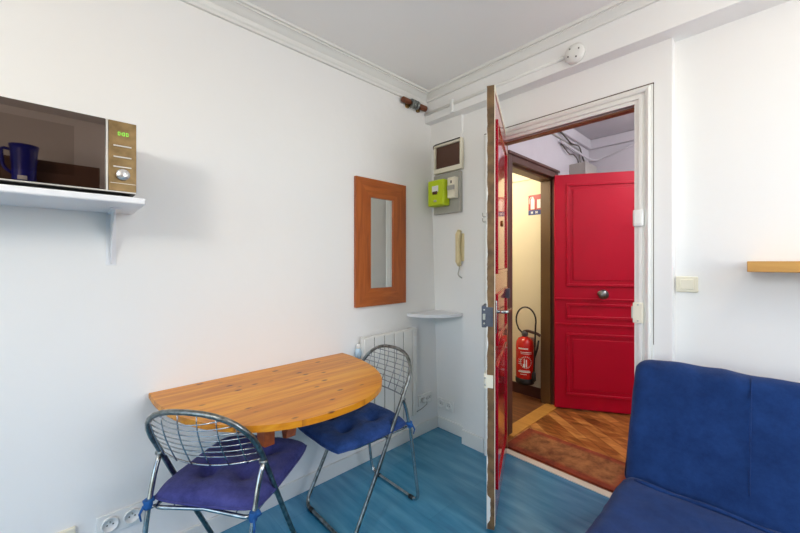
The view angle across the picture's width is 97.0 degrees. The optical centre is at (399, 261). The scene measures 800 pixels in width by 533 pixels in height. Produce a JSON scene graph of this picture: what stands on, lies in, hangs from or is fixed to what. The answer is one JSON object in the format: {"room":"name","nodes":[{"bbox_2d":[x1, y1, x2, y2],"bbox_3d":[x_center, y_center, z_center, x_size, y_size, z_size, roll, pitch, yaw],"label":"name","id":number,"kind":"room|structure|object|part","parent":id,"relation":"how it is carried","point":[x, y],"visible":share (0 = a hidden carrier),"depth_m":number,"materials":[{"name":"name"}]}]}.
{"room":"studio apartment","nodes":[
{"label":"studio apartment","id":0,"kind":"room"},
{"bbox_2d":[0,0,437,532],"bbox_3d":[-1.208,0.015,1.461,4.240,2.570,0.100,0,0,-43],"label":"wall","id":1,"kind":"structure","parent":0,"point":[238,258],"depth_m":1.58,"materials":[{"name":"white paint"}]},
{"bbox_2d":[57,526,74,532],"bbox_3d":[-1.263,1.050,1.330,0.064,0.080,0.016,0,0,-43],"label":"cable box","id":2,"kind":"object","parent":1,"relation":"attached to","point":[72,529],"visible":1,"depth_m":1.34,"materials":[{"name":"beige plastic"}]},
{"bbox_2d":[0,184,145,264],"bbox_3d":[-1.344,-0.104,1.028,0.949,0.234,0.345,0,0,-43],"label":"shelf","id":3,"kind":"object","parent":1,"relation":"attached to","point":[10,195],"visible":1,"depth_m":1.19,"materials":[{"name":"white wood"}]},
{"bbox_2d":[0,96,136,196],"bbox_3d":[-1.177,-0.346,1.176,0.452,0.251,0.335,0,0,-43],"label":"microwave","id":4,"kind":"object","parent":3,"relation":"on","point":[42,146],"visible":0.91,"depth_m":1.09,"materials":[{"name":"silver glass"}]},
{"bbox_3d":[-1.075,-0.235,1.067,0.452,0.004,0.012,0,0,-43],"label":"trim","id":5,"kind":"part","parent":4,"relation":"part of","materials":[{"name":"silver metal"}]},
{"bbox_3d":[-0.939,-0.354,1.198,0.075,0.235,0.012,0,0,-43],"label":"control panel","id":6,"kind":"part","parent":4,"relation":"part of","materials":[{"name":"brown metal"}]},
{"bbox_2d":[96,501,143,532],"bbox_3d":[-1.138,1.053,1.445,0.154,0.084,0.019,0,0,-43],"label":"wall socket","id":7,"kind":"object","parent":1,"relation":"attached to","point":[115,521],"visible":0.92,"depth_m":1.44,"materials":[{"name":"white plastic"}]},
{"bbox_2d":[149,353,381,447],"bbox_3d":[-0.475,0.657,1.596,0.986,0.195,0.706,0,0,-43],"label":"table","id":8,"kind":"object","parent":1,"relation":"attached to","point":[286,398],"visible":0.93,"depth_m":1.49,"materials":[{"name":"brown wood"}]},
{"bbox_2d":[180,0,427,105],"bbox_3d":[-1.202,-1.224,1.346,3.890,0.092,0.076,0,0,-43],"label":"crown molding","id":9,"kind":"structure","parent":1,"relation":"attached to","point":[244,14],"depth_m":1.98,"materials":[{"name":"white paint"}]},
{"bbox_2d":[179,416,437,532],"bbox_3d":[-1.172,1.258,1.416,4.030,0.085,0.014,0,0,-43],"label":"baseboard","id":10,"kind":"structure","parent":1,"relation":"attached to","point":[219,523],"depth_m":2.08,"materials":[{"name":"white paint"}]},
{"bbox_2d":[355,344,361,357],"bbox_3d":[-0.265,0.565,2.247,0.044,0.090,0.044,0,0,-43],"label":"air freshener","id":11,"kind":"object","parent":1,"relation":"attached to","point":[358,353],"visible":0.94,"depth_m":2.23,"materials":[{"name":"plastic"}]},
{"bbox_2d":[355,349,361,357],"bbox_3d":[-0.265,0.579,2.247,0.044,0.062,0.044,0,0,-43],"label":"bottle","id":12,"kind":"object","parent":11,"relation":"on","point":[358,353],"depth_m":2.23,"materials":[{"name":"plastic"}]},
{"bbox_2d":[354,176,405,307],"bbox_3d":[-0.125,-0.128,2.394,0.440,0.836,0.021,0,0,-43],"label":"wall mirror","id":13,"kind":"object","parent":1,"relation":"attached to","point":[379,206],"visible":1,"depth_m":2.37,"materials":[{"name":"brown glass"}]},
{"bbox_3d":[-0.125,-0.485,2.394,0.440,0.121,0.021,0,0,-43],"label":"frame rail","id":14,"kind":"part","parent":13,"relation":"part of","materials":[{"name":"brown wood"}]},
{"bbox_3d":[-0.125,0.232,2.394,0.440,0.117,0.021,0,0,-43],"label":"frame rail","id":15,"kind":"part","parent":13,"relation":"part of","materials":[{"name":"brown wood"}]},
{"bbox_2d":[371,198,392,287],"bbox_3d":[-0.126,-0.126,2.396,0.200,0.598,0.006,0,0,-43],"label":"mirror glass","id":16,"kind":"object","parent":13,"relation":"on","point":[381,208],"depth_m":2.39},
{"bbox_2d":[360,327,416,419],"bbox_3d":[-0.072,0.789,2.412,0.477,0.622,0.070,0,0,-43],"label":"radiator","id":17,"kind":"object","parent":1,"relation":"attached to","point":[406,339],"visible":0.62,"depth_m":2.41,"materials":[{"name":"white metal"}]},
{"bbox_3d":[0.109,0.565,2.536,0.028,0.070,0.004,0,0,-43],"label":"control panel","id":18,"kind":"part","parent":17,"relation":"part of","materials":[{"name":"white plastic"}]},
{"bbox_2d":[401,96,427,112],"bbox_3d":[0.108,-1.148,2.584,0.245,0.062,0.065,0,0,-43],"label":"pipe","id":19,"kind":"object","parent":1,"relation":"attached to","point":[414,104],"visible":1,"depth_m":2.56,"materials":[{"name":"brown metal"}]},
{"bbox_2d":[418,391,431,406],"bbox_3d":[0.196,1.043,2.698,0.154,0.084,0.019,0,0,-43],"label":"wall socket","id":20,"kind":"object","parent":1,"relation":"attached to","point":[428,395],"visible":0.88,"depth_m":2.70,"materials":[{"name":"white plastic"}]},
{"bbox_2d":[417,398,426,411],"bbox_3d":[0.165,1.066,2.627,0.110,0.081,0.046,0,0,-43],"label":"plug","id":21,"kind":"object","parent":20,"relation":"attached to","point":[424,400],"visible":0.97,"depth_m":2.64,"materials":[{"name":"white plastic"}]},
{"bbox_2d":[426,0,659,102],"bbox_3d":[1.242,-1.238,1.551,0.046,0.065,3.062,0,0,-43],"label":"crown molding","id":22,"kind":"structure","parent":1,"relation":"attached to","point":[613,11],"depth_m":2.00,"materials":[{"name":"white paint"}]},
{"bbox_2d":[221,391,630,532],"bbox_3d":[0.169,1.330,1.427,6.200,0.060,4.550,0,0,-43],"label":"floor","id":23,"kind":"structure","parent":0,"point":[451,474],"depth_m":2.00,"materials":[{"name":"blue wood"}]},
{"bbox_2d":[138,409,306,532],"bbox_3d":[-0.659,0.890,1.402,0.450,0.819,0.541,0,0,8],"label":"folding chair","id":24,"kind":"object","parent":23,"relation":"on","point":[235,473],"visible":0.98,"depth_m":1.26,"materials":[{"name":"fabric"}]},
{"bbox_3d":[-0.688,0.994,1.208,0.427,0.606,0.145,0,0,8],"label":"leg frame","id":25,"kind":"part","parent":24,"relation":"part of","materials":[{"name":"silver metal"}]},
{"bbox_3d":[-0.658,0.868,1.412,0.413,0.024,0.414,0,0,8],"label":"seat frame","id":26,"kind":"part","parent":24,"relation":"part of","materials":[{"name":"silver metal"}]},
{"bbox_2d":[155,435,305,507],"bbox_3d":[-0.653,0.824,1.442,0.424,0.069,0.452,0,0,8],"label":"seat cushion","id":27,"kind":"object","parent":24,"relation":"on","point":[193,486],"depth_m":1.32,"materials":[{"name":"purple fabric"}]},
{"bbox_2d":[298,344,418,532],"bbox_3d":[-0.224,0.890,1.868,0.541,0.819,0.450,0,0,-43],"label":"folding chair","id":28,"kind":"object","parent":23,"relation":"on","point":[369,423],"visible":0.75,"depth_m":1.77,"materials":[{"name":"fabric"}]},
{"bbox_2d":[299,402,404,451],"bbox_3d":[-0.253,0.823,1.840,0.452,0.069,0.424,0,0,-43],"label":"seat cushion","id":29,"kind":"object","parent":28,"relation":"on","point":[365,425],"depth_m":1.73,"materials":[{"name":"blue fabric"}]},
{"bbox_3d":[-0.232,0.868,1.861,0.414,0.024,0.413,0,0,-43],"label":"seat frame","id":30,"kind":"part","parent":28,"relation":"part of","materials":[{"name":"silver metal"}]},
{"bbox_3d":[-0.081,0.994,2.002,0.145,0.606,0.427,0,0,-43],"label":"leg frame","id":31,"kind":"part","parent":28,"relation":"part of","materials":[{"name":"silver metal"}]},
{"bbox_2d":[509,403,557,436],"bbox_3d":[1.093,1.297,2.941,0.800,0.006,0.110,0,0,-43],"label":"threshold","id":32,"kind":"object","parent":23,"relation":"on","point":[534,416],"visible":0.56,"depth_m":2.93,"materials":[{"name":"brown wood"}]},
{"bbox_2d":[507,449,611,497],"bbox_3d":[0.987,1.302,2.162,0.050,0.016,0.849,0,0,-43],"label":"threshold","id":33,"kind":"object","parent":23,"relation":"on","point":[603,492],"visible":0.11,"depth_m":2.16,"materials":[{"name":"beige plastic"}]},
{"bbox_2d":[508,428,625,491],"bbox_3d":[1.121,1.293,2.349,0.370,0.014,0.740,0,0,-43],"label":"doormat","id":34,"kind":"object","parent":23,"relation":"on","point":[603,471],"visible":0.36,"depth_m":2.32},
{"bbox_2d":[585,360,799,532],"bbox_3d":[1.302,0.865,0.624,1.194,0.871,1.758,0,0,-43],"label":"sofa","id":35,"kind":"object","parent":23,"relation":"on","point":[710,450],"visible":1,"depth_m":1.30,"materials":[{"name":"blue fabric"}]},
{"bbox_3d":[1.240,0.987,0.567,1.026,0.238,1.758,0,0,-43],"label":"seat mattress","id":36,"kind":"part","parent":35,"relation":"part of","materials":[{"name":"blue fabric"}]},
{"bbox_2d":[246,0,633,139],"bbox_3d":[0.599,-1.335,0.969,6.200,0.130,3.292,0,0,-43],"label":"ceiling","id":37,"kind":"structure","parent":0,"point":[428,44],"depth_m":1.93,"materials":[{"name":"paint"}]},
{"bbox_2d":[512,173,540,387],"bbox_3d":[0.830,0.050,3.996,0.120,2.500,1.710,0,0,-43],"label":"wall","id":38,"kind":"structure","parent":0,"point":[526,229],"depth_m":3.47,"materials":[{"name":"paint"}]},
{"bbox_2d":[512,178,531,182],"bbox_3d":[0.810,-0.810,3.916,0.018,0.020,1.600,0,0,-43],"label":"trim","id":39,"kind":"structure","parent":38,"relation":"attached to","point":[523,179],"depth_m":3.49,"materials":[{"name":"paint"}]},
{"bbox_2d":[512,381,540,398],"bbox_3d":[0.810,1.250,3.916,0.018,0.100,1.600,0,0,-43],"label":"baseboard","id":40,"kind":"structure","parent":38,"relation":"attached to","point":[528,390],"depth_m":3.44,"materials":[{"name":"brown paint"}]},
{"bbox_2d":[515,306,540,384],"bbox_3d":[1.222,0.784,3.350,0.190,0.732,0.248,0,0,-43],"label":"fire extinguisher","id":41,"kind":"object","parent":38,"relation":"attached to","point":[526,349],"visible":1,"depth_m":3.30,"materials":[{"name":"red metal"}]},
{"bbox_3d":[1.236,0.665,3.312,0.028,0.052,0.175,0,0,-40],"label":"lever","id":42,"kind":"part","parent":41,"relation":"part of","materials":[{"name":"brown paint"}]},
{"bbox_2d":[528,194,540,214],"bbox_3d":[1.297,-0.550,3.405,0.007,0.192,0.132,0,0,-43],"label":"sign","id":43,"kind":"object","parent":38,"relation":"attached to","point":[534,201],"visible":0.97,"depth_m":3.41,"materials":[{"name":"red paper"}]},
{"bbox_3d":[1.299,-0.477,3.406,0.003,0.047,0.132,0,0,-43],"label":"caption panel","id":44,"kind":"part","parent":43,"relation":"part of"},
{"bbox_2d":[508,132,588,174],"bbox_3d":[1.325,0.000,3.220,1.860,2.600,0.100,0,0,-43],"label":"wall","id":45,"kind":"structure","parent":0,"point":[547,150],"depth_m":3.19,"materials":[{"name":"paint"}]},
{"bbox_2d":[508,150,559,435],"bbox_3d":[1.091,0.233,2.987,0.900,2.135,0.140,0,0,-43],"label":"door frame","id":46,"kind":"structure","parent":45,"relation":"attached to","point":[545,181],"depth_m":3.22,"materials":[{"name":"brown wood"}]},
{"bbox_2d":[553,134,580,162],"bbox_3d":[1.519,-1.072,3.317,0.957,0.190,0.014,0,0,-43],"label":"conduit","id":47,"kind":"object","parent":45,"relation":"attached to","point":[553,134],"visible":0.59,"depth_m":3.41,"materials":[{"name":"grey plastic"}]},
{"bbox_2d":[561,131,584,162],"bbox_3d":[1.711,-1.091,3.476,0.656,0.231,0.036,0,0,-43],"label":"cable bundle","id":48,"kind":"object","parent":45,"relation":"attached to","point":[561,131],"visible":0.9,"depth_m":3.41,"materials":[{"name":"grey plastic"}]},
{"bbox_2d":[569,161,596,174],"bbox_3d":[1.812,-0.876,3.504,0.310,0.158,0.152,0,0,-43],"label":"junction box","id":49,"kind":"object","parent":45,"relation":"attached to","point":[584,167],"visible":0.49,"depth_m":3.41,"materials":[{"name":"grey plastic"}]},
{"bbox_3d":[1.860,-0.876,3.453,0.310,0.158,0.012,0,0,-43],"label":"box lid","id":50,"kind":"part","parent":49,"relation":"part of","materials":[{"name":"grey plastic"}]},
{"bbox_2d":[554,171,633,413],"bbox_3d":[1.863,0.259,2.997,1.020,2.058,0.116,0,0,15],"label":"door","id":51,"kind":"structure","parent":45,"relation":"in","point":[594,228],"depth_m":3.06,"materials":[{"name":"red paint"}]},
{"bbox_3d":[1.727,0.276,3.012,0.084,0.084,0.076,0,0,15],"label":"knob","id":52,"kind":"part","parent":51,"relation":"part of","materials":[{"name":"metal"}]},
{"bbox_2d":[589,141,633,172],"bbox_3d":[2.789,0.000,3.092,0.100,2.600,2.290,0,0,-43],"label":"wall","id":53,"kind":"structure","parent":0,"point":[623,160],"depth_m":3.64,"materials":[{"name":"paint"}]},
{"bbox_2d":[559,140,633,160],"bbox_3d":[2.325,-1.135,2.918,0.787,0.152,1.671,0,0,-43],"label":"ceiling pipe","id":54,"kind":"object","parent":53,"relation":"attached to","point":[560,141],"visible":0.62,"depth_m":3.56,"materials":[{"name":"paint"}]},
{"bbox_2d":[430,0,799,437],"bbox_3d":[1.362,0.015,1.685,0.188,2.570,3.092,0,0,-43],"label":"wall","id":55,"kind":"structure","parent":0,"point":[727,96],"depth_m":1.62,"materials":[{"name":"white paint"}]},
{"bbox_2d":[407,309,462,317],"bbox_3d":[0.260,0.384,2.583,0.315,0.022,0.275,0,0,-43],"label":"corner shelf","id":56,"kind":"object","parent":55,"relation":"attached to","point":[435,313],"visible":0.96,"depth_m":2.55,"materials":[{"name":"white plastic"}]},
{"bbox_2d":[437,397,452,412],"bbox_3d":[0.347,1.103,2.733,0.019,0.084,0.154,0,0,-43],"label":"wall socket","id":57,"kind":"object","parent":55,"relation":"attached to","point":[442,403],"visible":1,"depth_m":2.73,"materials":[{"name":"white plastic"}]},
{"bbox_2d":[434,171,461,214],"bbox_3d":[0.355,-0.507,2.629,0.027,0.295,0.252,0,0,-43],"label":"board","id":58,"kind":"object","parent":55,"relation":"attached to","point":[455,206],"visible":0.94,"depth_m":2.58,"materials":[{"name":"grey plastic"}]},
{"bbox_2d":[428,179,449,207],"bbox_3d":[0.285,-0.508,2.623,0.081,0.190,0.154,0,0,-43],"label":"meter","id":59,"kind":"object","parent":58,"relation":"attached to","point":[437,189],"visible":0.97,"depth_m":2.58,"materials":[{"name":"green plastic"}]},
{"bbox_2d":[447,176,457,198],"bbox_3d":[0.377,-0.535,2.548,0.050,0.150,0.070,0,0,-43],"label":"circuit breaker","id":60,"kind":"object","parent":58,"relation":"attached to","point":[452,187],"visible":1,"depth_m":2.53,"materials":[{"name":"beige plastic"}]},
{"bbox_3d":[0.363,-0.534,2.534,0.011,0.032,0.062,0,0,-43],"label":"switch lever","id":61,"kind":"part","parent":60,"relation":"part of","materials":[{"name":"grey plastic"}]},
{"bbox_2d":[433,137,463,174],"bbox_3d":[0.349,-0.776,2.612,0.038,0.222,0.270,0,0,-43],"label":"vent","id":62,"kind":"object","parent":55,"relation":"attached to","point":[448,155],"visible":1,"depth_m":2.60,"materials":[{"name":"beige plastic"}]},
{"bbox_2d":[438,416,462,436],"bbox_3d":[0.401,1.258,2.691,0.016,0.085,0.282,0,0,-43],"label":"baseboard","id":63,"kind":"structure","parent":55,"relation":"attached to","point":[450,426],"depth_m":2.70,"materials":[{"name":"white paint"}]},
{"bbox_2d":[455,230,463,277],"bbox_3d":[0.429,-0.057,2.538,0.072,0.350,0.052,0,0,-43],"label":"handset","id":64,"kind":"object","parent":55,"relation":"attached to","point":[459,237],"visible":1,"depth_m":2.52,"materials":[{"name":"beige plastic"}]},
{"bbox_2d":[462,429,483,452],"bbox_3d":[0.507,1.250,2.472,0.013,0.100,0.180,0,0,-43],"label":"baseboard","id":65,"kind":"structure","parent":55,"relation":"attached to","point":[471,440],"depth_m":2.46,"materials":[{"name":"white paint"}]},
{"bbox_2d":[482,85,511,529],"bbox_3d":[0.589,0.217,2.034,0.129,2.125,0.771,0,0,21],"label":"door","id":66,"kind":"structure","parent":55,"relation":"in","point":[494,312],"depth_m":1.77,"materials":[{"name":"red paint"}]},
{"bbox_3d":[0.592,0.212,2.041,0.010,1.855,0.585,0,0,21],"label":"panel moulding","id":67,"kind":"part","parent":66,"relation":"part of","materials":[{"name":"red paint"}]},
{"bbox_3d":[0.530,0.245,1.794,0.064,0.015,0.140,0,0,21],"label":"handle","id":68,"kind":"part","parent":66,"relation":"part of","materials":[{"name":"silver metal"}]},
{"bbox_2d":[484,84,652,455],"bbox_3d":[0.955,0.220,2.112,0.196,2.161,0.951,0,0,-43],"label":"door frame","id":69,"kind":"structure","parent":55,"relation":"attached to","point":[641,98],"depth_m":1.76,"materials":[{"name":"white paint"}]},
{"bbox_2d":[484,82,653,344],"bbox_3d":[0.902,-0.235,2.062,0.006,1.270,0.956,0,0,-43],"label":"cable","id":70,"kind":"structure","parent":55,"relation":"attached to","point":[653,82],"depth_m":1.71,"materials":[{"name":"paint"}]},
{"bbox_2d":[559,129,633,149],"bbox_3d":[2.075,-1.250,2.421,1.860,0.100,2.090,0,0,-43],"label":"crown molding","id":71,"kind":"structure","parent":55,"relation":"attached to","point":[572,134],"depth_m":3.59,"materials":[{"name":"paint"}]},
{"bbox_2d":[425,0,789,125],"bbox_3d":[1.325,-1.163,1.650,0.210,0.213,3.092,0,0,-43],"label":"beam","id":72,"kind":"structure","parent":55,"relation":"attached to","point":[662,20],"depth_m":1.77,"materials":[{"name":"white paint"}]},
{"bbox_2d":[425,56,563,115],"bbox_3d":[0.559,-1.105,2.303,0.029,0.090,1.072,0,0,-43],"label":"pipe","id":73,"kind":"object","parent":72,"relation":"attached to","point":[452,103],"visible":0.92,"depth_m":2.23,"materials":[{"name":"white paint"}]},
{"bbox_2d":[564,43,585,64],"bbox_3d":[0.931,-1.115,1.893,0.031,0.104,0.104,0,0,-43],"label":"smoke detector","id":74,"kind":"object","parent":72,"relation":"attached to","point":[575,53],"visible":1,"depth_m":1.88,"materials":[{"name":"white plastic"}]},
{"bbox_2d":[631,302,643,322],"bbox_3d":[1.170,0.250,1.746,0.024,0.100,0.050,0,0,-43],"label":"box","id":75,"kind":"object","parent":55,"relation":"attached to","point":[637,310],"visible":1,"depth_m":1.74,"materials":[{"name":"beige plastic"}]},
{"bbox_2d":[676,276,697,292],"bbox_3d":[1.348,0.105,1.663,0.018,0.074,0.082,0,0,-43],"label":"light switch","id":76,"kind":"object","parent":55,"relation":"attached to","point":[683,283],"visible":1,"depth_m":1.66,"materials":[{"name":"beige plastic"}]},
{"bbox_2d":[747,261,799,272],"bbox_3d":[1.795,0.018,1.054,0.200,0.042,1.080,0,0,-43],"label":"wall shelf","id":77,"kind":"object","parent":55,"relation":"attached to","point":[752,266],"visible":1,"depth_m":1.33,"materials":[{"name":"brown wood"}]},
{"bbox_2d":[633,209,643,226],"bbox_3d":[1.171,-0.216,1.740,0.026,0.083,0.044,0,0,-43],"label":"door contact","id":78,"kind":"structure","parent":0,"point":[638,215],"depth_m":1.73,"materials":[{"name":"white plastic"}]}
]}

